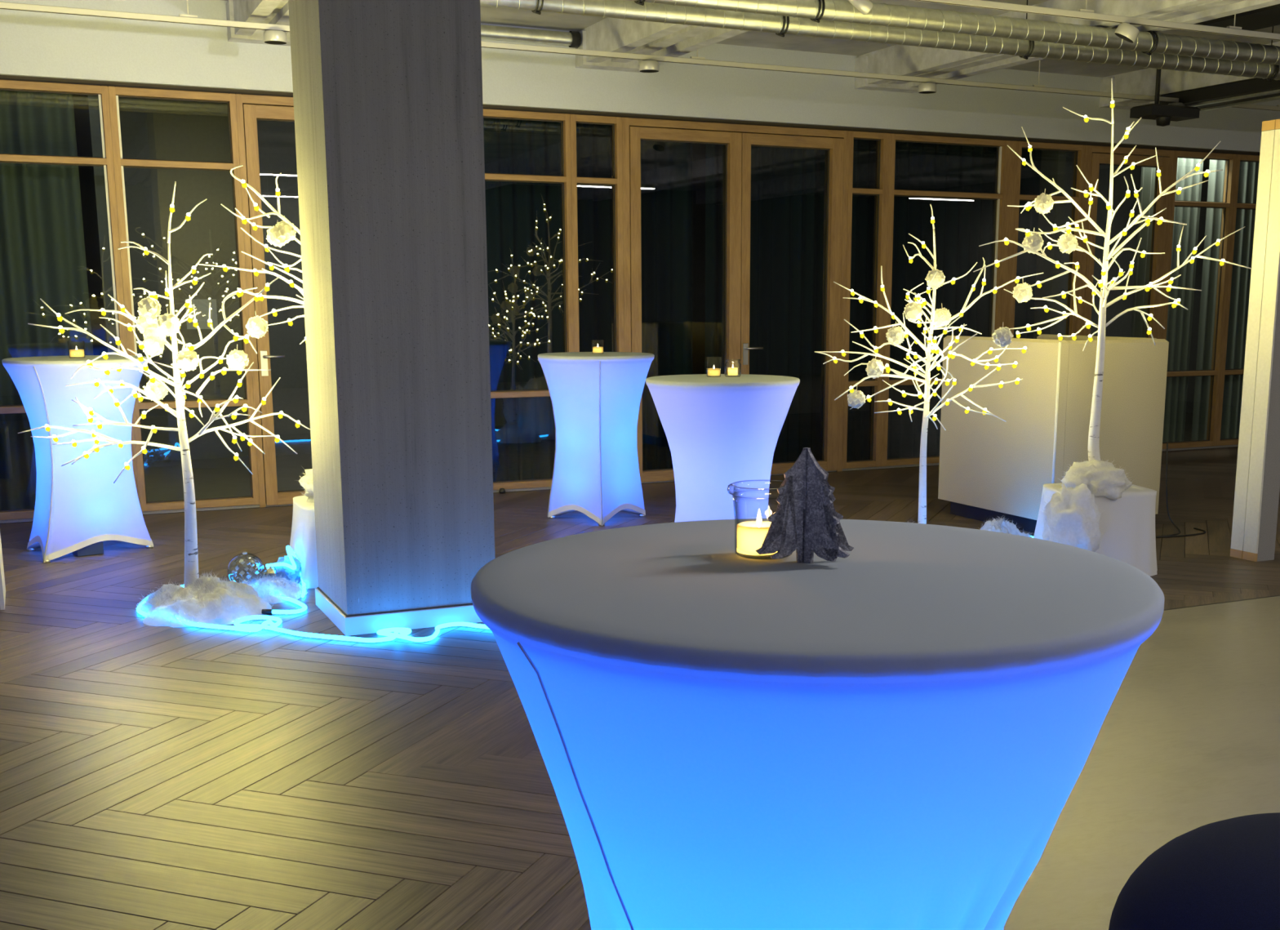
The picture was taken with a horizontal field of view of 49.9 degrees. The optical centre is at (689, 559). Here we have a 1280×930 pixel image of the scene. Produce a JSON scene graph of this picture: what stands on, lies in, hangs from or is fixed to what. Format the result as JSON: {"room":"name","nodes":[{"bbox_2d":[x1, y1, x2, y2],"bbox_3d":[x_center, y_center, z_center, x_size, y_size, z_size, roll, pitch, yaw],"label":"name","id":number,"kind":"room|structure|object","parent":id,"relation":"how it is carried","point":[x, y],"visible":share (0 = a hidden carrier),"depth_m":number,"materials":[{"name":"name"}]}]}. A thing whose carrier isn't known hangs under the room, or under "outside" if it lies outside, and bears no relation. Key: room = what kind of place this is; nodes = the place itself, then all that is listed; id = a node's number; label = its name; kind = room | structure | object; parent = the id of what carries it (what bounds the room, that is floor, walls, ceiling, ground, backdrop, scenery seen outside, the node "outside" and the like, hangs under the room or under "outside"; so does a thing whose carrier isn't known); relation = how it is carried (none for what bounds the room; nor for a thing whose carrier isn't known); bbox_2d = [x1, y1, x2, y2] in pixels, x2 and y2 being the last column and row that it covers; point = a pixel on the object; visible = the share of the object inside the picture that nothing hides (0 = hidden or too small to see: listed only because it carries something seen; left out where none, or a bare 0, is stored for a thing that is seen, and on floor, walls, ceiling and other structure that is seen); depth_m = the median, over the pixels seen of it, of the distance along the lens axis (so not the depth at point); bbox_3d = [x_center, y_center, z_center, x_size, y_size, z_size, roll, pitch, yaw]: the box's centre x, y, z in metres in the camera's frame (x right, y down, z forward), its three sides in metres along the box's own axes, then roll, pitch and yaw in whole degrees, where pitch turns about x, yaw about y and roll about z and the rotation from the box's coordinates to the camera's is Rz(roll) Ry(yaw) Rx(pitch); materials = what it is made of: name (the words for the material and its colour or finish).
{"room":"event hall","nodes":[
{"label":"event hall","id":0,"kind":"room"},
{"bbox_2d":[0,412,1279,929],"bbox_3d":[2.405,0.224,6.734,19.200,0.122,16.200,-5,12,-25],"label":"floor","id":1,"kind":"structure","parent":0,"point":[153,777],"depth_m":4.42,"materials":[{"name":"brown wood"}]},
{"bbox_2d":[0,533,5,609],"bbox_3d":[-3.862,0.057,6.267,1.306,0.385,0.460,-5,12,-25],"label":"bench","id":2,"kind":"object","parent":1,"relation":"on","point":[2,587],"visible":1,"depth_m":6.40,"materials":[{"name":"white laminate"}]},
{"bbox_2d":[0,90,93,510],"bbox_3d":[-4.565,-1.713,8.878,1.320,2.850,0.106,-5,12,-25],"label":"curtain","id":3,"kind":"object","parent":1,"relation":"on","point":[42,254],"visible":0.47,"depth_m":8.98,"materials":[{"name":"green fabric"}]},
{"bbox_2d":[1,355,153,563],"bbox_3d":[-3.435,-0.594,7.805,0.750,1.090,0.750,-9,14,-38],"label":"bar table","id":4,"kind":"object","parent":1,"relation":"on","point":[79,504],"visible":0.91,"depth_m":7.59,"materials":[{"name":"white fabric"}]},
{"bbox_2d":[66,340,84,358],"bbox_3d":[-3.406,-1.166,7.643,0.088,0.094,0.088,-5,12,-25],"label":"glass","id":5,"kind":"object","parent":4,"relation":"on","point":[73,353],"visible":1,"depth_m":7.62,"materials":[{"name":"glass"}]},
{"bbox_2d":[69,346,84,356],"bbox_3d":[-3.406,-1.157,7.645,0.076,0.058,0.076,-5,12,-25],"label":"candle","id":6,"kind":"object","parent":5,"relation":"on","point":[73,353],"depth_m":7.62,"materials":[{"name":"yellow wax"}]},
{"bbox_2d":[72,541,103,556],"bbox_3d":[-3.390,-0.068,7.746,0.140,0.074,0.100,-9,14,-40],"label":"uplight","id":7,"kind":"object","parent":1,"relation":"on","point":[97,548],"visible":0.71,"depth_m":7.71,"materials":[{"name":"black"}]},
{"bbox_2d":[17,181,310,586],"bbox_3d":[-2.571,-0.772,6.476,1.578,1.940,0.829,0,11,0],"label":"birch tree","id":8,"kind":"object","parent":1,"relation":"on","point":[191,555],"visible":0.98,"depth_m":6.43,"materials":[{"name":"paint"}]},
{"bbox_2d":[135,315,158,333],"bbox_3d":[-2.546,-1.117,6.463,0.105,0.130,0.107,-2,11,-10],"label":"ornament","id":9,"kind":"object","parent":8,"relation":"hanging from","point":[141,322],"visible":0.59,"depth_m":6.43,"materials":[{"name":"white plant"}]},
{"bbox_2d":[137,293,161,319],"bbox_3d":[-2.477,-1.162,6.304,0.107,0.130,0.110,-5,12,-25],"label":"ornament","id":10,"kind":"object","parent":8,"relation":"hanging from","point":[148,308],"visible":1,"depth_m":6.28,"materials":[{"name":"white plant"}]},
{"bbox_2d":[142,335,164,357],"bbox_3d":[-2.501,-1.007,6.410,0.103,0.128,0.103,8,13,35],"label":"ornament","id":11,"kind":"object","parent":8,"relation":"hanging from","point":[152,344],"visible":0.91,"depth_m":6.38,"materials":[{"name":"white plant"}]},
{"bbox_2d":[142,322,166,340],"bbox_3d":[-2.506,-1.058,6.434,0.103,0.128,0.103,7,13,32],"label":"ornament","id":12,"kind":"object","parent":8,"relation":"hanging from","point":[153,330],"visible":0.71,"depth_m":6.40,"materials":[{"name":"white plant"}]},
{"bbox_2d":[143,377,168,400],"bbox_3d":[-2.522,-0.811,6.504,0.110,0.130,0.107,-4,12,-22],"label":"ornament","id":13,"kind":"object","parent":8,"relation":"hanging from","point":[155,391],"visible":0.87,"depth_m":6.48,"materials":[{"name":"white plant"}]},
{"bbox_2d":[155,307,181,336],"bbox_3d":[-2.394,-1.090,6.325,0.110,0.130,0.107,4,11,21],"label":"ornament","id":14,"kind":"object","parent":8,"relation":"hanging from","point":[169,324],"visible":1,"depth_m":6.30,"materials":[{"name":"white plant"}]},
{"bbox_2d":[176,347,199,372],"bbox_3d":[-2.311,-0.929,6.332,0.107,0.130,0.105,8,13,36],"label":"ornament","id":15,"kind":"object","parent":8,"relation":"hanging from","point":[188,360],"visible":1,"depth_m":6.31,"materials":[{"name":"white plant"}]},
{"bbox_2d":[226,344,249,371],"bbox_3d":[-2.145,-0.957,6.531,0.103,0.128,0.103,-2,11,-11],"label":"ornament","id":16,"kind":"object","parent":8,"relation":"hanging from","point":[236,359],"visible":0.93,"depth_m":6.50,"materials":[{"name":"white plant"}]},
{"bbox_2d":[244,311,268,338],"bbox_3d":[-2.043,-1.107,6.492,0.107,0.130,0.105,-1,11,-7],"label":"ornament","id":17,"kind":"object","parent":8,"relation":"hanging from","point":[256,326],"visible":1,"depth_m":6.46,"materials":[{"name":"white plant"}]},
{"bbox_2d":[135,572,272,626],"bbox_3d":[-2.246,0.148,6.369,0.604,0.167,0.777,-5,12,-25],"label":"snow","id":18,"kind":"object","parent":1,"relation":"on","point":[208,600],"visible":1,"depth_m":6.21,"materials":[{"name":"fabric"}]},
{"bbox_2d":[226,551,264,583],"bbox_3d":[-2.204,0.051,6.833,0.176,0.183,0.176,-5,12,-25],"label":"glass ball","id":19,"kind":"object","parent":18,"relation":"on","point":[237,567],"visible":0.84,"depth_m":6.81,"materials":[{"name":"clear glass"}]},
{"bbox_2d":[238,573,309,603],"bbox_3d":[-2.056,0.114,6.714,0.389,0.105,0.509,-1,11,-7],"label":"snow","id":20,"kind":"object","parent":1,"relation":"on","point":[270,588],"visible":0.85,"depth_m":6.63,"materials":[{"name":"fabric"}]},
{"bbox_2d":[261,565,280,577],"bbox_3d":[-2.090,0.083,6.872,0.091,0.101,0.096,-5,12,-25],"label":"ball","id":21,"kind":"object","parent":20,"relation":"on","point":[270,571],"visible":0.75,"depth_m":6.84,"materials":[{"name":"white"}]},
{"bbox_2d":[266,545,306,597],"bbox_3d":[-1.933,0.055,6.781,0.154,0.193,0.420,-9,14,-39],"label":"rope","id":22,"kind":"object","parent":20,"relation":"on","point":[290,551],"visible":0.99,"depth_m":6.83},
{"bbox_2d":[274,555,302,581],"bbox_3d":[-2.030,0.043,6.944,0.145,0.153,0.233,-5,12,-25],"label":"rose","id":23,"kind":"object","parent":20,"relation":"on","point":[284,571],"visible":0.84,"depth_m":6.86,"materials":[{"name":"white fabric"}]},
{"bbox_2d":[289,495,318,588],"bbox_3d":[-1.713,-0.120,7.147,0.752,0.406,0.625,-5,12,-25],"label":"pedestal","id":24,"kind":"object","parent":1,"relation":"on","point":[303,535],"visible":0.24,"depth_m":6.84,"materials":[{"name":"white fabric"}]},
{"bbox_2d":[198,164,306,344],"bbox_3d":[-1.837,-1.095,6.870,1.068,1.603,0.756,-5,12,-25],"label":"birch tree","id":25,"kind":"object","parent":24,"relation":"on","point":[244,220],"visible":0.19,"depth_m":6.63,"materials":[{"name":"paint"}]},
{"bbox_2d":[266,224,286,247],"bbox_3d":[-1.974,-1.560,6.590,0.107,0.130,0.110,-5,12,-25],"label":"ornament","id":26,"kind":"object","parent":25,"relation":"hanging from","point":[275,237],"visible":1,"depth_m":6.56,"materials":[{"name":"white plant"}]},
{"bbox_2d":[275,215,296,243],"bbox_3d":[-1.941,-1.583,6.601,0.105,0.130,0.107,-2,11,-10],"label":"ornament","id":27,"kind":"object","parent":25,"relation":"hanging from","point":[285,228],"visible":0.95,"depth_m":6.57,"materials":[{"name":"white plant"}]},
{"bbox_2d":[297,468,314,502],"bbox_3d":[-1.774,-0.365,7.042,0.475,0.318,0.414,-5,12,-25],"label":"cotton wool","id":28,"kind":"object","parent":24,"relation":"on","point":[306,481],"visible":0.07,"depth_m":6.93,"materials":[{"name":"white fabric"}]},
{"bbox_2d":[288,0,494,635],"bbox_3d":[-1.302,-1.377,6.012,0.688,3.297,0.680,-5,12,-25],"label":"concrete pillar","id":29,"kind":"structure","parent":1,"relation":"on","point":[388,94],"depth_m":5.79,"materials":[{"name":"grey concrete"}]},
{"bbox_2d":[136,535,1033,642],"bbox_3d":[-0.055,0.133,6.772,4.999,0.045,1.839,-4,11,-19],"label":"rope","id":30,"kind":"object","parent":1,"relation":"on","point":[404,632],"visible":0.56,"depth_m":5.95,"materials":[{"name":"blue plastic"}]},
{"bbox_2d":[483,117,692,481],"bbox_3d":[-1.034,-2.027,10.530,2.420,2.850,0.104,-5,12,-25],"label":"window","id":31,"kind":"structure","parent":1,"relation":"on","point":[524,224],"depth_m":10.56,"materials":[{"name":"glass"}]},
{"bbox_2d":[537,351,654,525],"bbox_3d":[-0.600,-0.800,8.961,0.750,1.065,0.750,-9,14,-38],"label":"bar table","id":32,"kind":"object","parent":1,"relation":"on","point":[595,397],"visible":1,"depth_m":8.75,"materials":[{"name":"white fabric"}]},
{"bbox_2d":[645,373,799,522],"bbox_3d":[0.186,-0.531,7.770,0.860,0.980,0.860,-10,14,-41],"label":"bar table","id":33,"kind":"object","parent":1,"relation":"on","point":[722,431],"visible":0.76,"depth_m":7.50,"materials":[{"name":"white fabric"}]},
{"bbox_2d":[706,356,721,377],"bbox_3d":[0.139,-1.088,7.776,0.086,0.111,0.086,-5,12,-25],"label":"glass","id":34,"kind":"object","parent":33,"relation":"on","point":[710,371],"visible":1,"depth_m":7.76,"materials":[{"name":"glass"}]},
{"bbox_2d":[707,364,719,375],"bbox_3d":[0.139,-1.070,7.780,0.072,0.058,0.072,-5,12,-25],"label":"candle","id":35,"kind":"object","parent":34,"relation":"on","point":[711,371],"depth_m":7.75,"materials":[{"name":"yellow wax"}]},
{"bbox_2d":[724,359,741,375],"bbox_3d":[0.247,-1.087,7.806,0.094,0.097,0.094,-5,12,-25],"label":"glass","id":36,"kind":"object","parent":33,"relation":"on","point":[732,371],"visible":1,"depth_m":7.79,"materials":[{"name":"glass"}]},
{"bbox_2d":[728,364,737,375],"bbox_3d":[0.247,-1.077,7.808,0.056,0.061,0.056,-5,12,-25],"label":"candle","id":37,"kind":"object","parent":36,"relation":"on","point":[732,371],"depth_m":7.79,"materials":[{"name":"yellow wax"}]},
{"bbox_2d":[471,518,1164,929],"bbox_3d":[0.144,0.552,1.741,0.800,1.100,0.800,5,12,24],"label":"bar table","id":38,"kind":"object","parent":1,"relation":"on","point":[895,732],"visible":0.93,"depth_m":1.39,"materials":[{"name":"white fabric"}]},
{"bbox_2d":[727,480,792,559],"bbox_3d":[0.093,-0.049,1.712,0.093,0.090,0.093,-5,12,-25],"label":"jar","id":39,"kind":"object","parent":38,"relation":"on","point":[750,535],"visible":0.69,"depth_m":1.70,"materials":[{"name":"clear glass"}]},
{"bbox_2d":[737,509,777,555],"bbox_3d":[0.087,-0.036,1.714,0.055,0.054,0.055,-5,12,-25],"label":"candle","id":40,"kind":"object","parent":39,"relation":"on","point":[751,535],"depth_m":1.69,"materials":[{"name":"yellow wax"}]},
{"bbox_2d":[755,447,853,563],"bbox_3d":[0.141,-0.066,1.670,0.115,0.140,0.056,2,11,13],"label":"fir tree","id":41,"kind":"object","parent":38,"relation":"on","point":[806,521],"visible":1,"depth_m":1.66,"materials":[{"name":"grey fabric"}]},
{"bbox_2d":[814,204,1043,524],"bbox_3d":[1.288,-0.951,7.488,1.125,1.910,0.862,-1,11,-6],"label":"birch tree","id":42,"kind":"object","parent":1,"relation":"on","point":[927,359],"visible":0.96,"depth_m":7.46,"materials":[{"name":"paint"}]},
{"bbox_2d":[847,387,865,408],"bbox_3d":[0.909,-0.880,7.466,0.103,0.128,0.103,-2,11,-11],"label":"ornament","id":43,"kind":"object","parent":42,"relation":"hanging from","point":[855,399],"visible":0.97,"depth_m":7.44,"materials":[{"name":"white plant"}]},
{"bbox_2d":[865,354,884,378],"bbox_3d":[1.000,-1.036,7.389,0.107,0.130,0.105,8,13,36],"label":"ornament","id":44,"kind":"object","parent":42,"relation":"hanging from","point":[875,366],"visible":1,"depth_m":7.36,"materials":[{"name":"white plant"}]},
{"bbox_2d":[885,321,906,346],"bbox_3d":[1.111,-1.212,7.398,0.110,0.130,0.107,4,11,21],"label":"ornament","id":45,"kind":"object","parent":42,"relation":"hanging from","point":[895,335],"visible":1,"depth_m":7.37,"materials":[{"name":"white plant"}]},
{"bbox_2d":[903,301,923,321],"bbox_3d":[1.210,-1.348,7.420,0.105,0.130,0.107,-2,11,-10],"label":"ornament","id":46,"kind":"object","parent":42,"relation":"hanging from","point":[913,311],"visible":1,"depth_m":7.39,"materials":[{"name":"white plant"}]},
{"bbox_2d":[924,267,945,288],"bbox_3d":[1.319,-1.514,7.372,0.107,0.130,0.110,-5,12,-25],"label":"ornament","id":47,"kind":"object","parent":42,"relation":"attached to","point":[938,281],"visible":0.93,"depth_m":7.35,"materials":[{"name":"white plant"}]},
{"bbox_2d":[932,303,951,327],"bbox_3d":[1.356,-1.310,7.385,0.103,0.128,0.103,7,13,32],"label":"ornament","id":48,"kind":"object","parent":42,"relation":"hanging from","point":[942,316],"visible":0.96,"depth_m":7.36,"materials":[{"name":"white plant"}]},
{"bbox_2d":[979,515,1031,537],"bbox_3d":[1.790,-0.160,7.906,0.514,0.198,0.388,-5,12,-25],"label":"snow","id":49,"kind":"object","parent":1,"relation":"on","point":[1005,526],"visible":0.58,"depth_m":7.90,"materials":[{"name":"fabric"}]},
{"bbox_2d":[937,333,1168,533],"bbox_3d":[2.290,-0.826,8.788,0.844,1.176,1.144,-5,12,-25],"label":"counter","id":50,"kind":"object","parent":1,"relation":"on","point":[990,467],"visible":0.69,"depth_m":8.38,"materials":[{"name":"fabric"}]},
{"bbox_2d":[1033,483,1157,576],"bbox_3d":[2.176,-0.167,7.311,0.621,0.437,0.574,-2,11,-11],"label":"pedestal","id":51,"kind":"object","parent":1,"relation":"on","point":[1128,527],"visible":0.54,"depth_m":7.08,"materials":[{"name":"white"}]},
{"bbox_2d":[1039,481,1103,551],"bbox_3d":[1.944,-0.126,6.991,0.328,0.559,0.369,0,11,0],"label":"cotton wool","id":52,"kind":"object","parent":51,"relation":"on","point":[1071,517],"visible":0.66,"depth_m":6.88,"materials":[{"name":"white fabric"}]},
{"bbox_2d":[1057,457,1133,500],"bbox_3d":[2.121,-0.394,7.141,0.419,0.287,0.412,-5,12,-25],"label":"cotton wool","id":53,"kind":"object","parent":51,"relation":"on","point":[1110,482],"visible":0.73,"depth_m":7.03,"materials":[{"name":"white fabric"}]},
{"bbox_2d":[973,78,1252,461],"bbox_3d":[2.198,-1.418,7.116,1.485,2.017,0.826,1,11,7],"label":"birch tree","id":54,"kind":"object","parent":51,"relation":"on","point":[1095,411],"visible":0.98,"depth_m":7.08,"materials":[{"name":"paint"}]},
{"bbox_2d":[991,322,1013,347],"bbox_3d":[1.614,-1.155,7.079,0.110,0.130,0.107,4,11,21],"label":"ornament","id":55,"kind":"object","parent":54,"relation":"hanging from","point":[1002,336],"visible":1,"depth_m":7.05,"materials":[{"name":"white plant"}]},
{"bbox_2d":[1012,282,1032,302],"bbox_3d":[1.744,-1.406,7.194,0.103,0.128,0.103,7,13,32],"label":"ornament","id":56,"kind":"object","parent":54,"relation":"hanging from","point":[1021,295],"visible":0.97,"depth_m":7.17,"materials":[{"name":"white plant"}]},
{"bbox_2d":[1022,229,1043,253],"bbox_3d":[1.736,-1.608,6.945,0.107,0.130,0.110,-5,12,-25],"label":"ornament","id":57,"kind":"object","parent":54,"relation":"hanging from","point":[1034,242],"visible":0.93,"depth_m":6.92,"materials":[{"name":"white plant"}]},
{"bbox_2d":[1033,188,1054,214],"bbox_3d":[1.823,-1.837,7.063,0.107,0.130,0.105,8,13,36],"label":"ornament","id":58,"kind":"object","parent":54,"relation":"hanging from","point":[1043,203],"visible":1,"depth_m":7.04,"materials":[{"name":"white plastic"}]},
{"bbox_2d":[1057,232,1078,253],"bbox_3d":[1.945,-1.635,7.065,0.105,0.130,0.107,-2,11,-10],"label":"ornament","id":59,"kind":"object","parent":54,"relation":"hanging from","point":[1068,242],"visible":0.99,"depth_m":7.04,"materials":[{"name":"white plastic"}]},
{"bbox_2d":[1130,157,1203,442],"bbox_3d":[4.534,-2.522,13.141,0.840,2.850,0.096,-5,12,-25],"label":"curtain","id":60,"kind":"object","parent":1,"relation":"on","point":[1179,327],"visible":0.31,"depth_m":13.14,"materials":[{"name":"grey fabric"}]},
{"bbox_2d":[1155,441,1205,537],"bbox_3d":[2.978,-0.430,8.405,0.458,0.556,0.260,-5,12,-25],"label":"power cable","id":61,"kind":"object","parent":1,"relation":"on","point":[1172,522],"visible":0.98,"depth_m":8.48,"materials":[{"name":"black plastic"}]},
{"bbox_2d":[1108,812,1279,929],"bbox_3d":[1.222,0.734,2.570,0.848,0.427,0.848,-5,12,-25],"label":"pouf","id":62,"kind":"object","parent":1,"relation":"on","point":[1224,874],"visible":1,"depth_m":2.53,"materials":[{"name":"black fabric"}]},
{"bbox_2d":[1191,160,1259,440],"bbox_3d":[5.438,-2.602,13.562,1.080,2.850,0.106,-5,12,-25],"label":"curtain","id":63,"kind":"object","parent":1,"relation":"on","point":[1248,171],"visible":0.37,"depth_m":13.47,"materials":[{"name":"grey fabric"}]},
{"bbox_2d":[1230,119,1279,561],"bbox_3d":[3.127,-1.155,7.426,0.141,2.335,0.181,-5,12,-25],"label":"post","id":64,"kind":"object","parent":1,"relation":"on","point":[1257,484],"visible":1,"depth_m":7.42,"materials":[{"name":"white paint"}]},
{"bbox_2d":[0,0,1279,152],"bbox_3d":[0.286,-2.284,10.785,19.200,3.300,0.168,-5,12,-25],"label":"wall","id":65,"kind":"structure","parent":0,"point":[33,44],"depth_m":10.26,"materials":[{"name":"white paint"}]},
{"bbox_2d":[0,80,138,519],"bbox_3d":[-4.361,-1.595,8.623,1.513,2.708,0.085,-5,12,-25],"label":"window","id":66,"kind":"structure","parent":65,"relation":"in","point":[107,161],"depth_m":8.72,"materials":[{"name":"brown wood"}]},
{"bbox_2d":[107,86,259,511],"bbox_3d":[-3.330,-1.686,9.106,0.770,2.708,0.085,-5,12,-25],"label":"window","id":67,"kind":"structure","parent":65,"relation":"in","point":[114,92],"depth_m":9.03,"materials":[{"name":"brown wood"}]},
{"bbox_2d":[235,93,306,507],"bbox_3d":[-2.495,-1.743,9.462,1.044,2.730,0.152,-5,12,-25],"label":"door","id":68,"kind":"structure","parent":65,"relation":"in","point":[255,108],"depth_m":9.21,"materials":[{"name":"brown wood"}]},
{"bbox_2d":[483,108,573,489],"bbox_3d":[-1.460,-1.852,9.982,1.280,2.708,0.085,-5,12,-25],"label":"window","id":69,"kind":"structure","parent":65,"relation":"in","point":[564,118],"depth_m":10.08,"materials":[{"name":"brown wood"}]},
{"bbox_2d":[569,114,624,351],"bbox_3d":[-0.698,-1.920,10.339,0.407,2.708,0.085,-5,12,-25],"label":"window","id":70,"kind":"structure","parent":65,"relation":"in","point":[616,181],"depth_m":10.21,"materials":[{"name":"brown wood"}]},
{"bbox_2d":[0,444,1238,523],"bbox_3d":[0.520,-0.690,11.178,12.340,0.022,0.088,-5,12,-25],"label":"trim","id":71,"kind":"structure","parent":65,"relation":"attached to","point":[1237,445],"depth_m":10.30,"materials":[{"name":"brown wood"}]},
{"bbox_2d":[0,75,1260,155],"bbox_3d":[0.511,-3.381,10.687,12.340,0.032,0.085,-5,12,-25],"label":"trim","id":72,"kind":"structure","parent":65,"relation":"attached to","point":[100,83],"depth_m":10.31,"materials":[{"name":"brown"}]},
{"bbox_2d":[622,117,848,482],"bbox_3d":[0.387,-1.999,10.812,1.962,2.730,0.152,-5,12,-25],"label":"door","id":73,"kind":"structure","parent":65,"relation":"in","point":[738,140],"depth_m":10.74,"materials":[{"name":"brown wood"}]},
{"bbox_2d":[842,130,889,468],"bbox_3d":[1.431,-2.109,11.335,0.381,2.708,0.085,-5,12,-25],"label":"window","id":74,"kind":"structure","parent":65,"relation":"in","point":[881,192],"depth_m":11.30,"materials":[{"name":"brown wood"}]},
{"bbox_2d":[880,133,1017,466],"bbox_3d":[2.186,-2.176,11.689,1.291,2.708,0.085,-5,12,-25],"label":"window","id":75,"kind":"structure","parent":65,"relation":"in","point":[1005,195],"depth_m":11.66,"materials":[{"name":"brown wood"}]},
{"bbox_2d":[1009,141,1084,337],"bbox_3d":[3.101,-2.258,12.118,0.734,2.708,0.085,-5,12,-25],"label":"window","id":76,"kind":"structure","parent":65,"relation":"in","point":[1079,155],"depth_m":11.98,"materials":[{"name":"brown wood"}]},
{"bbox_2d":[1075,145,1173,338],"bbox_3d":[3.899,-2.317,12.490,1.028,2.730,0.091,-5,12,-25],"label":"door frame","id":77,"kind":"structure","parent":65,"relation":"in","point":[1095,156],"depth_m":12.31,"materials":[{"name":"brown wood"}]},
{"bbox_2d":[1162,150,1236,448],"bbox_3d":[4.710,-2.401,12.871,0.770,2.708,0.085,-5,12,-25],"label":"window","id":78,"kind":"structure","parent":65,"relation":"in","point":[1227,205],"depth_m":12.92,"materials":[{"name":"brown wood"}]},
{"bbox_2d":[1216,154,1259,445],"bbox_3d":[5.577,-2.478,13.277,1.149,2.708,0.085,-5,12,-25],"label":"window","id":79,"kind":"structure","parent":65,"relation":"in","point":[1240,157],"depth_m":13.00,"materials":[{"name":"brown wood"}]},
{"bbox_2d":[72,94,1209,461],"bbox_3d":[-0.450,-2.571,12.300,19.200,3.300,3.170,-5,12,-25],"label":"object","id":80,"kind":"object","parent":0,"point":[151,128],"depth_m":12.19,"materials":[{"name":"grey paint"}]},
{"bbox_2d":[185,299,217,328],"bbox_3d":[-4.310,-2.167,12.152,0.260,0.260,0.004,-5,12,-25],"label":"paper sheet","id":81,"kind":"object","parent":80,"relation":"attached to","point":[202,305],"visible":0.79,"depth_m":12.15,"materials":[{"name":"white paper"}]},
{"bbox_2d":[704,139,1041,462],"bbox_3d":[1.629,-2.263,11.776,3.360,2.850,0.100,-5,12,-25],"label":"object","id":82,"kind":"object","parent":80,"relation":"hanging from","point":[788,199],"visible":0.41,"depth_m":11.68,"materials":[{"name":"clear glass"}]},
{"bbox_2d":[222,0,1279,109],"bbox_3d":[2.405,-3.027,6.117,19.200,0.400,16.200,-5,12,-25],"label":"ceiling","id":83,"kind":"structure","parent":0,"point":[597,33],"depth_m":9.63,"materials":[{"name":"concrete"}]},
{"bbox_2d":[480,24,581,48],"bbox_3d":[-1.607,-3.615,9.381,1.810,0.108,0.110,-5,12,-25],"label":"ventilation duct","id":84,"kind":"object","parent":83,"relation":"attached to","point":[572,38],"visible":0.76,"depth_m":9.58,"materials":[{"name":"silver metal"}]},
{"bbox_2d":[0,0,1279,111],"bbox_3d":[0.570,-3.572,9.578,12.700,0.318,0.036,-5,12,-25],"label":"ceiling pipe","id":85,"kind":"object","parent":83,"relation":"hanging from","point":[188,19],"visible":0.81,"depth_m":9.19,"materials":[{"name":"grey metal"}]},
{"bbox_2d":[263,30,287,44],"bbox_3d":[-2.467,-3.114,8.191,0.136,0.070,0.136,-5,12,-25],"label":"track spotlight","id":86,"kind":"object","parent":85,"relation":"attached to","point":[270,37],"visible":1,"depth_m":8.14,"materials":[{"name":"grey metal"}]},
{"bbox_2d":[639,60,659,72],"bbox_3d":[-0.269,-3.309,9.220,0.136,0.070,0.136,-5,12,-25],"label":"track spotlight","id":87,"kind":"object","parent":85,"relation":"attached to","point":[645,66],"visible":1,"depth_m":9.17,"materials":[{"name":"grey metal"}]},
{"bbox_2d":[918,82,937,93],"bbox_3d":[1.762,-3.490,10.171,0.136,0.070,0.136,-5,12,-25],"label":"track spotlight","id":88,"kind":"object","parent":85,"relation":"attached to","point":[926,87],"visible":1,"depth_m":10.12,"materials":[{"name":"grey metal"}]},
{"bbox_2d":[480,0,1279,82],"bbox_3d":[1.330,-3.308,8.361,18.600,0.385,0.142,-5,12,-25],"label":"ceiling pipe","id":89,"kind":"object","parent":83,"relation":"hanging from","point":[780,25],"visible":0.71,"depth_m":8.24,"materials":[{"name":"silver metal"}]},
{"bbox_2d":[626,0,1279,65],"bbox_3d":[1.502,-3.246,8.005,18.600,0.373,0.138,-5,12,-25],"label":"ceiling pipe","id":90,"kind":"object","parent":83,"relation":"hanging from","point":[1148,42],"visible":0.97,"depth_m":8.10,"materials":[{"name":"silver metal"}]},
{"bbox_2d":[911,0,1279,40],"bbox_3d":[2.259,-3.237,7.810,13.200,0.318,0.036,-5,12,-25],"label":"track","id":91,"kind":"object","parent":83,"relation":"hanging from","point":[1083,14],"visible":0.9,"depth_m":7.88,"materials":[{"name":"grey metal"}]},
{"bbox_2d":[848,0,872,14],"bbox_3d":[0.887,-2.927,7.204,0.159,0.135,0.072,-5,12,-25],"label":"track spotlight","id":92,"kind":"object","parent":91,"relation":"attached to","point":[864,6],"visible":1,"depth_m":7.19,"materials":[{"name":"grey metal"}]},
{"bbox_2d":[1114,22,1139,43],"bbox_3d":[2.541,-3.058,7.983,0.138,0.115,0.138,-5,12,-25],"label":"track spotlight","id":93,"kind":"object","parent":91,"relation":"attached to","point":[1125,31],"visible":1,"depth_m":7.93,"materials":[{"name":"grey metal"}]},
{"bbox_2d":[1129,68,1199,126],"bbox_3d":[3.804,-3.729,10.970,0.500,0.530,0.240,-5,12,-25],"label":"projector","id":94,"kind":"object","parent":83,"relation":"hanging from","point":[1163,114],"visible":0.94,"depth_m":10.92,"materials":[{"name":"black metal"}]},
{"bbox_2d":[1159,78,1279,111],"bbox_3d":[4.436,-3.674,10.814,0.500,0.116,1.500,-5,12,-25],"label":"acoustic panel","id":95,"kind":"object","parent":83,"relation":"attached to","point":[1253,91],"visible":0.78,"depth_m":10.84,"materials":[{"name":"black metal"}]},
{"bbox_2d":[1193,4,1279,31],"bbox_3d":[4.307,-3.456,8.255,0.460,0.050,3.000,-5,12,-25],"label":"acoustic panel","id":96,"kind":"object","parent":83,"relation":"attached to","point":[1268,16],"visible":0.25,"depth_m":9.23,"materials":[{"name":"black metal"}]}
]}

